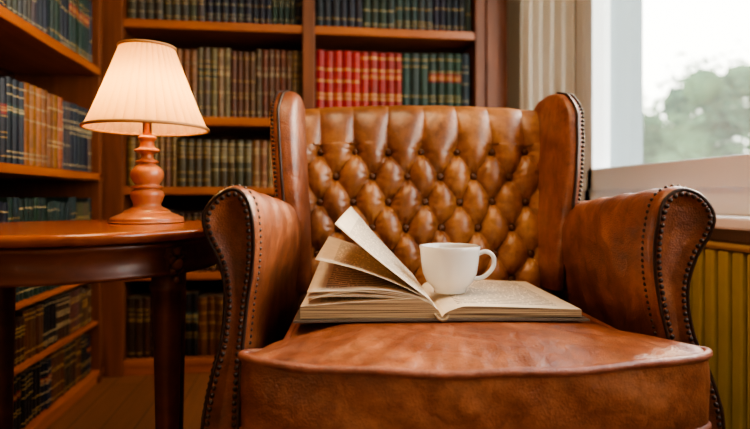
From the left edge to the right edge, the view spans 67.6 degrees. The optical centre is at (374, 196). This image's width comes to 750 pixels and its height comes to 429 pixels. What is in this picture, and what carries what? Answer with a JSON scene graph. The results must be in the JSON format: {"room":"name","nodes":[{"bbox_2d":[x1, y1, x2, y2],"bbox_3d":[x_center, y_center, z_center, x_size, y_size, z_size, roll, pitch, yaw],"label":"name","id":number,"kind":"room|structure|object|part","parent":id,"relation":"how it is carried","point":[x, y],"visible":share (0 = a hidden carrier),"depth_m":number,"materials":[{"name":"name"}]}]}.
{"room":"home library","nodes":[
{"label":"home library","id":0,"kind":"room"},
{"bbox_2d":[47,372,210,428],"bbox_3d":[0.023,0.725,0.517,2.520,0.050,4.420,0,0,-8],"label":"floor","id":1,"kind":"structure","parent":0,"point":[124,402],"depth_m":1.87,"materials":[{"name":"brown wood"}]},
{"bbox_2d":[0,0,102,428],"bbox_3d":[-1.055,-0.350,1.061,0.315,2.100,2.140,0,0,-8],"label":"bookcase","id":2,"kind":"object","parent":1,"relation":"on","point":[29,55],"visible":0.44,"depth_m":2.01,"materials":[{"name":"brown wood"}]},
{"bbox_2d":[0,0,91,428],"bbox_3d":[-1.010,-0.237,1.062,0.187,1.773,2.048,0,0,-8],"label":"books","id":3,"kind":"object","parent":2,"relation":"in","point":[38,128],"visible":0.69,"depth_m":1.73,"materials":[{"name":"paper"}]},
{"bbox_2d":[0,220,217,428],"bbox_3d":[-0.578,0.378,1.085,0.576,0.645,0.576,0,0,0],"label":"side table","id":4,"kind":"object","parent":1,"relation":"on","point":[59,252],"visible":0.94,"depth_m":0.95,"materials":[{"name":"brown wood"}]},
{"bbox_2d":[79,39,209,223],"bbox_3d":[-0.490,-0.140,1.205,0.259,0.390,0.259,0,0,0],"label":"table lamp","id":5,"kind":"object","parent":4,"relation":"on","point":[144,92],"visible":1,"depth_m":1.15,"materials":[{"name":"beige fabric"}]},
{"bbox_3d":[-0.490,-0.234,1.205,0.259,0.180,0.259,0,0,0],"label":"shade trim","id":6,"kind":"part","parent":5,"relation":"part of","materials":[{"name":"beige fabric"}]},
{"bbox_3d":[-0.490,-0.234,1.205,0.250,0.175,0.250,0,0,0],"label":"lampshade","id":7,"kind":"part","parent":5,"relation":"part of","materials":[{"name":"white fabric"}]},
{"bbox_3d":[-0.477,-0.233,1.205,0.084,0.203,0.097,0,0,0],"label":"lamp stem","id":8,"kind":"part","parent":5,"relation":"part of","materials":[{"name":"brown wood"}]},
{"bbox_2d":[102,0,506,376],"bbox_3d":[-0.285,-0.390,2.431,1.670,2.180,0.338,0,0,-8],"label":"bookcase","id":9,"kind":"object","parent":1,"relation":"on","point":[486,45],"visible":0.25,"depth_m":2.28,"materials":[{"name":"brown wood"}]},
{"bbox_2d":[127,0,471,358],"bbox_3d":[-0.296,-0.352,2.404,1.408,1.982,0.207,0,0,-8],"label":"books","id":10,"kind":"object","parent":9,"relation":"in","point":[225,82],"visible":0.35,"depth_m":2.28,"materials":[{"name":"paper"}]},
{"bbox_2d":[200,90,725,428],"bbox_3d":[0.133,0.223,1.153,0.844,0.954,0.774,0,0,-2],"label":"armchair","id":11,"kind":"object","parent":1,"relation":"on","point":[506,182],"visible":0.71,"depth_m":0.92,"materials":[{"name":"brown leather"}]},
{"bbox_3d":[-0.214,0.271,1.148,0.148,0.578,0.577,0,0,-2],"label":"arm","id":12,"kind":"part","parent":11,"relation":"part of","materials":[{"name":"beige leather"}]},
{"bbox_2d":[293,207,589,322],"bbox_3d":[0.109,0.116,1.109,0.502,0.191,0.335,0,0,-2],"label":"open book","id":13,"kind":"object","parent":11,"relation":"on","point":[351,282],"visible":0.98,"depth_m":0.98,"materials":[{"name":"paper"}]},
{"bbox_2d":[293,309,589,322],"bbox_3d":[0.109,0.208,1.111,0.502,0.006,0.332,0,0,-2],"label":"cover","id":14,"kind":"object","parent":13,"relation":"attached to","point":[442,315],"depth_m":0.95,"materials":[{"name":"paper"}]},
{"bbox_2d":[419,243,495,294],"bbox_3d":[0.149,0.139,1.089,0.130,0.091,0.118,0,0,-39],"label":"coffee cup","id":15,"kind":"object","parent":13,"relation":"on","point":[449,268],"visible":1,"depth_m":1.04,"materials":[{"name":"ceramic"}]},
{"bbox_2d":[241,315,709,428],"bbox_3d":[0.149,0.283,1.062,0.715,0.144,0.585,0,0,-2],"label":"seat cushion","id":16,"kind":"object","parent":11,"relation":"on","point":[603,371],"depth_m":0.80,"materials":[{"name":"brown leather"}]},
{"bbox_3d":[0.484,0.271,1.175,0.138,0.578,0.577,0,0,-2],"label":"arm","id":17,"kind":"part","parent":11,"relation":"part of","materials":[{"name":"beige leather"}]},
{"bbox_2d":[690,239,749,428],"bbox_3d":[0.859,0.404,1.273,0.075,0.592,1.640,0,0,-8],"label":"radiator","id":18,"kind":"object","parent":1,"relation":"on","point":[720,280],"visible":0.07,"depth_m":1.31,"materials":[{"name":"metal"}]},
{"bbox_2d":[507,0,520,109],"bbox_3d":[-0.334,-0.525,2.649,2.170,2.450,0.100,0,0,-8],"label":"wall","id":19,"kind":"structure","parent":0,"point":[513,6],"depth_m":2.73,"materials":[{"name":"paint"}]},
{"bbox_2d":[574,0,749,242],"bbox_3d":[1.146,-0.525,0.716,0.260,2.450,4.320,0,0,-8],"label":"window frame","id":20,"kind":"structure","parent":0,"point":[626,16],"depth_m":2.19,"materials":[{"name":"paint"}]},
{"bbox_2d":[520,0,574,109],"bbox_3d":[0.685,-0.490,2.230,0.215,2.300,0.037,0,0,21],"label":"curtain","id":21,"kind":"object","parent":20,"relation":"hanging from","point":[547,26],"visible":0.32,"depth_m":2.23,"materials":[{"name":"white fabric"}]},
{"bbox_2d":[576,0,749,214],"bbox_3d":[0.990,-0.728,1.013,0.082,1.545,2.450,0,0,-8],"label":"window","id":22,"kind":"structure","parent":20,"relation":"in","point":[724,181],"depth_m":2.08,"materials":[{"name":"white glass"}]},
{"bbox_2d":[715,214,749,230],"bbox_3d":[0.915,0.060,0.968,0.128,0.029,2.480,0,0,-8],"label":"trim","id":23,"kind":"structure","parent":20,"relation":"attached to","point":[730,222],"depth_m":1.28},
{"label":"outside","id":24,"kind":"structure","parent":0,"visible":0},
{"bbox_3d":[28.693,3.800,18.907,58.170,0.200,90.000,0,0,-7],"label":"ground","id":25,"kind":"structure","parent":24,"visible":0},
{"bbox_2d":[643,40,749,163],"bbox_3d":[10.180,-0.177,12.980,16.070,8.607,7.068,0,0,40],"label":"trees","id":26,"kind":"object","parent":25,"relation":"on","point":[724,116],"visible":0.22,"depth_m":13.56,"materials":[{"name":"green plant"}]}
]}

